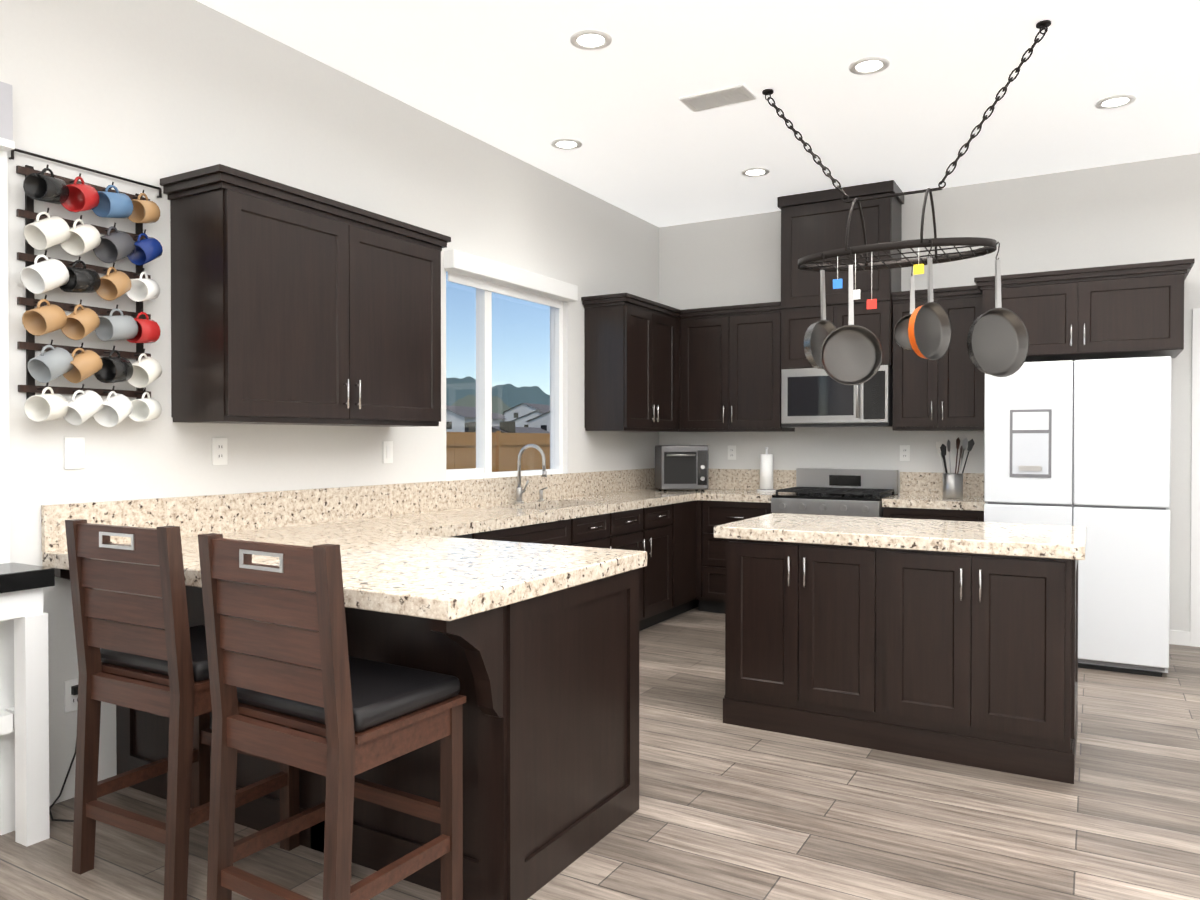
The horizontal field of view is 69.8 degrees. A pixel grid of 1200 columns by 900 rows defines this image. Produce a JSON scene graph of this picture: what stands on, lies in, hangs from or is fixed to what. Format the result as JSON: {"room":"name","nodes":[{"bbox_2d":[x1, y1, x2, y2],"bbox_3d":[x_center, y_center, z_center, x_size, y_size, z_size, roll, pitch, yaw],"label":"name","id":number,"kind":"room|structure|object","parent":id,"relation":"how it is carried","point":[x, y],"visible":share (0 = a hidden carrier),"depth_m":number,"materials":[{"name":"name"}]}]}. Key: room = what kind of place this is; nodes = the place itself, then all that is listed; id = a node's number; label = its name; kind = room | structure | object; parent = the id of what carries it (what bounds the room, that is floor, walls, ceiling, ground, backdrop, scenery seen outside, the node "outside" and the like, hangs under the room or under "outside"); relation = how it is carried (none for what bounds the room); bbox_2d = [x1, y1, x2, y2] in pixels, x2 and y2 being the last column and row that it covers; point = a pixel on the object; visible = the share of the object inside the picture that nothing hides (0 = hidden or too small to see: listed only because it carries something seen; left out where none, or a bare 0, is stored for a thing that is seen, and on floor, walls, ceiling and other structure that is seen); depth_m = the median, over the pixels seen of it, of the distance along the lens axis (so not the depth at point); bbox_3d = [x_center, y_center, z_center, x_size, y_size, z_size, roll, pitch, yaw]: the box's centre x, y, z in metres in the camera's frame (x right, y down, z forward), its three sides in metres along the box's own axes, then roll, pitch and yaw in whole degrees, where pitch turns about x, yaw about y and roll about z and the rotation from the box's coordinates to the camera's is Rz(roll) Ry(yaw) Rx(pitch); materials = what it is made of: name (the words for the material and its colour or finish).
{"room":"kitchen","nodes":[
{"label":"kitchen","id":0,"kind":"room"},
{"bbox_2d":[0,0,658,805],"bbox_3d":[-1.604,-0.301,3.887,0.150,3.150,8.500,0,1,30],"label":"wall","id":1,"kind":"structure","parent":0,"point":[152,92],"depth_m":3.67,"materials":[{"name":"paint"}]},
{"bbox_2d":[0,81,14,563],"bbox_3d":[-2.481,-0.400,2.250,0.185,1.660,1.670,0,1,30],"label":"window","id":2,"kind":"structure","parent":1,"relation":"in","point":[7,142],"depth_m":2.94,"materials":[{"name":"white plastic"}]},
{"bbox_2d":[49,745,75,821],"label":"power cord","id":3,"kind":"object","parent":1,"relation":"attached to","point":[73,758],"depth_m":3.09,"materials":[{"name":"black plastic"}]},
{"bbox_2d":[64,678,78,712],"label":"outlet plates","id":4,"kind":"object","parent":1,"relation":"attached to","point":[70,686],"depth_m":3.15,"materials":[{"name":"white plastic"}]},
{"bbox_2d":[64,437,84,468],"label":"outlet plates","id":5,"kind":"object","parent":1,"relation":"attached to","point":[73,451],"depth_m":3.15,"materials":[{"name":"white plastic"}]},
{"bbox_2d":[9,148,162,427],"bbox_3d":[-1.840,-0.563,3.171,0.149,0.962,0.550,0,1,30],"label":"mug rack","id":6,"kind":"object","parent":1,"relation":"attached to","point":[41,273],"visible":1,"depth_m":3.11,"materials":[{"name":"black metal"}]},
{"bbox_2d":[212,438,226,464],"label":"outlet plates","id":7,"kind":"object","parent":1,"relation":"attached to","point":[219,445],"depth_m":3.68,"materials":[{"name":"white plastic"}]},
{"bbox_2d":[164,176,355,423],"bbox_3d":[-1.434,-0.584,3.676,0.348,0.901,0.630,0,1,30],"label":"upper cabinet","id":8,"kind":"object","parent":1,"relation":"attached to","point":[290,305],"depth_m":3.47,"materials":[{"name":"brown wood"}]},
{"bbox_2d":[41,468,654,551],"bbox_3d":[-0.733,0.258,5.230,0.020,0.164,5.008,0,1,30],"label":"backsplash","id":9,"kind":"structure","parent":1,"relation":"attached to","point":[195,515],"depth_m":4.10,"materials":[{"name":"beige stone"}]},
{"bbox_2d":[383,441,392,462],"label":"outlet plates","id":10,"kind":"object","parent":1,"relation":"attached to","point":[387,445],"depth_m":4.55,"materials":[{"name":"white plastic"}]},
{"bbox_2d":[352,216,443,426],"bbox_3d":[-1.120,-0.590,4.222,0.348,0.901,0.630,0,1,30],"label":"upper cabinet","id":11,"kind":"object","parent":1,"relation":"attached to","point":[398,274],"depth_m":4.14,"materials":[{"name":"brown wood"}]},
{"bbox_2d":[446,281,562,480],"bbox_3d":[-0.608,-0.488,5.573,0.110,1.350,1.320,0,1,30],"label":"window","id":12,"kind":"structure","parent":1,"relation":"in","point":[483,402],"depth_m":5.40,"materials":[{"name":"white plastic"}]},
{"bbox_2d":[444,249,577,308],"bbox_3d":[-0.543,-1.076,5.529,0.110,0.165,1.360,0,1,30],"label":"blind valance","id":13,"kind":"object","parent":12,"relation":"attached to","point":[469,269],"visible":0.85,"depth_m":5.41,"materials":[{"name":"white paint"}]},
{"bbox_2d":[584,297,679,431],"bbox_3d":[0.265,-0.614,6.623,0.348,0.901,0.915,0,1,30],"label":"upper cabinet","id":14,"kind":"object","parent":1,"relation":"attached to","point":[631,362],"depth_m":6.29,"materials":[{"name":"brown wood"}]},
{"bbox_2d":[0,607,1199,899],"bbox_3d":[0.887,1.348,2.467,5.900,0.120,8.500,0,1,30],"label":"floor","id":15,"kind":"structure","parent":0,"point":[734,813],"depth_m":2.95,"materials":[{"name":"wood"}]},
{"bbox_2d":[0,563,54,846],"bbox_3d":[-2.252,0.842,2.324,0.260,0.895,1.355,0,1,30],"label":"side table","id":16,"kind":"object","parent":15,"relation":"on","point":[24,742],"visible":1,"depth_m":2.81,"materials":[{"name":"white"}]},
{"bbox_2d":[65,519,299,899],"bbox_3d":[-1.295,0.748,2.700,0.490,1.075,0.475,0,1,28],"label":"bar stool","id":17,"kind":"object","parent":15,"relation":"on","point":[130,610],"visible":0.88,"depth_m":2.54,"materials":[{"name":"brown wood"}]},
{"bbox_2d":[235,729,325,852],"bbox_3d":[-0.864,0.848,3.198,0.568,0.864,0.814,0,1,30],"label":"base cabinet","id":18,"kind":"object","parent":15,"relation":"on","point":[263,812],"depth_m":2.87,"materials":[{"name":"black wood"}]},
{"bbox_2d":[198,533,465,899],"bbox_3d":[-0.699,0.753,2.276,0.490,1.075,0.475,0,1,32],"label":"bar stool","id":19,"kind":"object","parent":15,"relation":"on","point":[279,657],"visible":1,"depth_m":2.15,"materials":[{"name":"brown wood"}]},
{"bbox_2d":[449,532,476,535],"bbox_3d":[-1.040,0.839,4.099,0.622,0.864,0.611,0,1,30],"label":"base cabinet","id":20,"kind":"object","parent":15,"relation":"on","point":[450,533],"depth_m":4.12,"materials":[{"name":"black"}]},
{"bbox_2d":[345,568,648,899],"bbox_3d":[-0.335,0.852,2.893,0.652,0.864,0.814,0,1,30],"label":"base cabinet","id":21,"kind":"object","parent":15,"relation":"on","point":[529,620],"depth_m":2.58,"materials":[{"name":"black wood"}]},
{"bbox_2d":[42,524,648,623],"bbox_3d":[-0.911,0.390,3.072,1.868,0.056,1.090,0,1,30],"label":"countertop","id":22,"kind":"structure","parent":21,"relation":"on","point":[443,579],"depth_m":2.74,"materials":[{"name":"beige stone"}]},
{"bbox_2d":[477,516,576,543],"bbox_3d":[-0.658,0.832,4.762,0.622,0.864,0.919,0,1,30],"label":"base cabinet","id":23,"kind":"object","parent":15,"relation":"on","point":[563,531],"depth_m":4.72,"materials":[{"name":"black wood"}]},
{"bbox_2d":[577,512,612,547],"bbox_3d":[-0.314,0.826,5.359,0.622,0.864,0.460,0,1,30],"label":"base cabinet","id":24,"kind":"object","parent":15,"relation":"on","point":[595,529],"depth_m":5.25,"materials":[{"name":"black wood"}]},
{"bbox_2d":[557,504,672,626],"bbox_3d":[0.030,0.820,5.956,0.622,0.864,0.919,0,1,30],"label":"base cabinet","id":25,"kind":"object","parent":15,"relation":"on","point":[651,526],"depth_m":5.96,"materials":[{"name":"black wood"}]},
{"bbox_2d":[309,488,716,535],"bbox_3d":[-0.195,0.364,5.550,0.633,0.056,3.919,0,1,30],"label":"countertop","id":26,"kind":"structure","parent":25,"relation":"on","point":[444,521],"depth_m":4.75,"materials":[{"name":"beige stone"}]},
{"bbox_2d":[515,444,547,502],"bbox_3d":[-0.378,0.148,5.539,0.238,0.375,0.300,0,1,30],"label":"faucet","id":27,"kind":"object","parent":26,"relation":"on","point":[519,491],"visible":1,"depth_m":5.46,"materials":[{"name":"silver metal"}]},
{"bbox_2d":[655,445,708,490],"bbox_3d":[0.652,0.142,6.859,0.380,0.360,0.363,0,1,-5],"label":"toaster oven","id":28,"kind":"object","parent":26,"relation":"on","point":[681,467],"visible":1,"depth_m":6.72,"materials":[{"name":"grey metal"}]},
{"bbox_2d":[673,500,700,616],"bbox_3d":[0.386,0.814,6.536,0.658,0.864,0.441,0,1,30],"label":"base cabinet","id":29,"kind":"object","parent":15,"relation":"on","point":[686,513],"depth_m":6.43,"materials":[{"name":"black wood"}]},
{"bbox_2d":[701,500,771,613],"bbox_3d":[1.143,0.813,6.688,0.622,0.864,0.618,0,1,30],"label":"base cabinet","id":30,"kind":"object","parent":15,"relation":"on","point":[713,512],"depth_m":6.50,"materials":[{"name":"black wood"}]},
{"bbox_2d":[697,488,786,503],"bbox_3d":[1.154,0.353,6.668,0.587,0.056,0.633,0,1,30],"label":"countertop","id":31,"kind":"structure","parent":30,"relation":"on","point":[738,495],"depth_m":6.45,"materials":[{"name":"beige stone"}]},
{"bbox_2d":[757,447,775,491],"bbox_3d":[1.307,0.151,6.749,0.150,0.344,0.150,0,1,30],"label":"paper towel holder","id":32,"kind":"object","parent":31,"relation":"on","point":[766,472],"visible":1,"depth_m":6.70,"materials":[{"name":"white paper"}]},
{"bbox_2d":[771,468,897,517],"bbox_3d":[1.712,0.699,6.272,0.758,1.100,0.712,0,1,30],"label":"range","id":33,"kind":"object","parent":15,"relation":"on","point":[852,492],"visible":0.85,"depth_m":6.18,"materials":[{"name":"silver metal"}]},
{"bbox_2d":[714,537,1077,783],"bbox_3d":[1.373,0.841,3.957,1.434,0.865,0.828,0,1,30],"label":"kitchen island","id":34,"kind":"object","parent":15,"relation":"on","point":[950,641],"depth_m":3.58,"materials":[{"name":"brown wood"}]},
{"bbox_2d":[714,513,1085,559],"bbox_3d":[1.389,0.380,3.980,1.500,0.055,0.860,0,1,30],"label":"island countertop","id":35,"kind":"structure","parent":34,"relation":"on","point":[1064,540],"depth_m":3.76,"materials":[{"name":"beige stone"}]},
{"bbox_2d":[883,508,983,521],"bbox_3d":[2.369,0.820,5.981,0.657,0.864,0.618,0,1,30],"label":"base cabinet","id":36,"kind":"object","parent":15,"relation":"on","point":[907,513],"depth_m":5.71,"materials":[{"name":"black wood"}]},
{"bbox_2d":[882,492,984,511],"bbox_3d":[2.367,0.360,5.969,0.662,0.056,0.633,0,1,30],"label":"countertop","id":37,"kind":"structure","parent":36,"relation":"on","point":[902,500],"depth_m":5.74,"materials":[{"name":"beige stone"}]},
{"bbox_2d":[936,437,974,497],"bbox_3d":[2.454,0.120,5.951,0.255,0.422,0.272,0,1,30],"label":"utensil crock","id":38,"kind":"object","parent":37,"relation":"on","point":[952,485],"visible":1,"depth_m":5.92,"materials":[{"name":"silver metal"}]},
{"bbox_2d":[984,356,1170,676],"bbox_3d":[2.961,0.369,5.364,0.940,1.780,0.972,0,1,30],"label":"fridge","id":39,"kind":"object","parent":15,"relation":"on","point":[1087,443],"visible":0.71,"depth_m":4.88,"materials":[{"name":"white metal"}]},
{"bbox_2d":[196,0,1199,226],"bbox_3d":[0.887,-1.921,2.434,5.900,0.120,8.500,0,1,30],"label":"ceiling","id":40,"kind":"structure","parent":0,"point":[527,81],"depth_m":4.40,"materials":[{"name":"white paint"}]},
{"bbox_2d":[551,138,581,149],"bbox_3d":[-0.206,-1.884,5.304,0.190,0.012,0.190,0,1,30],"label":"recessed light","id":41,"kind":"object","parent":40,"relation":"in","point":[566,144],"visible":1,"depth_m":5.29,"materials":[{"name":"white paint"}]},
{"bbox_2d":[570,30,611,49],"bbox_3d":[-0.042,-1.870,3.928,0.190,0.012,0.190,0,1,30],"label":"recessed light","id":42,"kind":"object","parent":40,"relation":"in","point":[590,39],"visible":1,"depth_m":3.92,"materials":[{"name":"white paint"}]},
{"bbox_2d":[679,84,756,111],"bbox_3d":[0.629,-1.877,4.591,0.360,0.011,0.200,0,1,30],"label":"ceiling vent","id":43,"kind":"object","parent":40,"relation":"in","point":[735,94],"visible":0.98,"depth_m":4.58,"materials":[{"name":"white metal"}]},
{"bbox_2d":[741,167,769,176],"bbox_3d":[1.058,-1.889,5.856,0.190,0.012,0.190,0,1,30],"label":"recessed light","id":44,"kind":"object","parent":40,"relation":"in","point":[755,172],"visible":0.98,"depth_m":5.84,"materials":[{"name":"white paint"}]},
{"bbox_2d":[849,57,889,74],"bbox_3d":[1.314,-1.873,4.197,0.190,0.012,0.190,0,1,30],"label":"recessed light","id":45,"kind":"object","parent":40,"relation":"in","point":[867,65],"visible":1,"depth_m":4.19,"materials":[{"name":"white paint"}]},
{"bbox_2d":[762,20,1050,385],"bbox_3d":[1.357,-1.086,4.050,1.350,1.580,0.602,0,1,30],"label":"pot rack","id":46,"kind":"object","parent":40,"relation":"hanging from","point":[851,353],"visible":1,"depth_m":3.92,"materials":[{"name":"grey metal"}]},
{"bbox_2d":[1095,94,1135,108],"bbox_3d":[2.783,-1.877,4.643,0.190,0.012,0.190,0,1,30],"label":"recessed light","id":47,"kind":"object","parent":40,"relation":"in","point":[1115,101],"visible":1,"depth_m":4.63,"materials":[{"name":"white paint"}]},
{"bbox_2d":[659,153,1199,631],"bbox_3d":[3.037,-0.323,6.030,5.750,3.150,0.150,0,1,30],"label":"wall","id":48,"kind":"structure","parent":0,"point":[1131,213],"depth_m":6.09,"materials":[{"name":"paint"}]},
{"bbox_2d":[728,446,735,459],"label":"outlet plates","id":49,"kind":"object","parent":48,"relation":"attached to","point":[731,449],"depth_m":7.06,"materials":[{"name":"white plastic"}]},
{"bbox_2d":[678,308,794,431],"bbox_3d":[1.083,-0.617,6.864,0.863,0.900,0.348,0,1,30],"label":"upper cabinet","id":50,"kind":"object","parent":48,"relation":"attached to","point":[734,360],"depth_m":6.70,"materials":[{"name":"brown wood"}]},
{"bbox_2d":[778,180,903,371],"bbox_3d":[1.798,-1.253,6.422,0.800,1.291,0.388,0,1,30],"label":"upper cabinet","id":51,"kind":"object","parent":48,"relation":"attached to","point":[811,222],"depth_m":6.26,"materials":[{"name":"brown wood"}]},
{"bbox_2d":[781,365,892,427],"bbox_3d":[1.782,-0.388,6.406,0.776,0.432,0.447,0,1,30],"label":"microwave","id":52,"kind":"object","parent":51,"relation":"attached to","point":[815,398],"visible":0.73,"depth_m":6.26,"materials":[{"name":"silver metal"}]},
{"bbox_2d":[709,469,983,495],"bbox_3d":[1.664,0.242,6.727,2.638,0.164,0.020,0,1,30],"label":"backsplash","id":53,"kind":"structure","parent":48,"relation":"attached to","point":[915,483],"depth_m":6.38,"materials":[{"name":"beige stone"}]},
{"bbox_2d":[900,445,909,460],"label":"outlet plates","id":54,"kind":"object","parent":48,"relation":"attached to","point":[904,449],"depth_m":6.38,"materials":[{"name":"white plastic"}]},
{"bbox_2d":[893,292,984,430],"bbox_3d":[2.422,-0.609,6.092,0.611,0.900,0.348,0,1,30],"label":"upper cabinet","id":55,"kind":"object","parent":48,"relation":"attached to","point":[945,393],"depth_m":5.93,"materials":[{"name":"brown wood"}]},
{"bbox_2d":[978,268,1189,361],"bbox_3d":[3.087,-0.823,5.539,1.080,0.460,0.638,0,1,30],"label":"upper cabinet","id":56,"kind":"object","parent":48,"relation":"attached to","point":[1107,315],"depth_m":5.22,"materials":[{"name":"brown wood"}]},
{"bbox_2d":[1169,308,1199,646],"bbox_3d":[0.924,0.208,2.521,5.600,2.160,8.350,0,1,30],"label":"door frame","id":57,"kind":"structure","parent":48,"relation":"attached to","point":[1187,638],"depth_m":5.49,"materials":[{"name":"white paint"}]},
{"label":"outside","id":58,"kind":"structure","parent":0,"visible":0},
{"bbox_3d":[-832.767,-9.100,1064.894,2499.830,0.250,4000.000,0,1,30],"label":"ground","id":59,"kind":"structure","parent":58,"visible":0},
{"bbox_2d":[451,395,510,414],"bbox_3d":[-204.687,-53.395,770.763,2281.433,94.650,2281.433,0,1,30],"label":"tree","id":60,"kind":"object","parent":59,"relation":"on","point":[496,399],"depth_m":1693.32,"materials":[{"name":"green plant"}]},
{"bbox_2d":[446,431,549,471],"bbox_3d":[-3.258,0.455,22.830,0.110,1.950,63.045,0,1,30],"label":"fence","id":61,"kind":"object","parent":59,"relation":"on","point":[514,451],"depth_m":23.87,"materials":[{"name":"brown wood"}]},
{"bbox_3d":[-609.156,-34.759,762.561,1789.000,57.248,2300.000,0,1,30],"label":"slope","id":62,"kind":"object","parent":59,"relation":"on","visible":0},
{"bbox_2d":[446,403,549,432],"bbox_3d":[-23.279,-7.136,201.795,177.544,12.864,233.923,0,1,30],"label":"houses","id":63,"kind":"structure","parent":62,"relation":"on","point":[470,411],"depth_m":142.50,"materials":[{"name":"grey"}]},
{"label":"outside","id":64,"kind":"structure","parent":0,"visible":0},
{"bbox_2d":[446,376,549,407],"bbox_3d":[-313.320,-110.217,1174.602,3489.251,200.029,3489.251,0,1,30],"label":"mountains","id":65,"kind":"structure","parent":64,"point":[452,392],"depth_m":2589.59,"materials":[{"name":"grey stone"}]}
]}

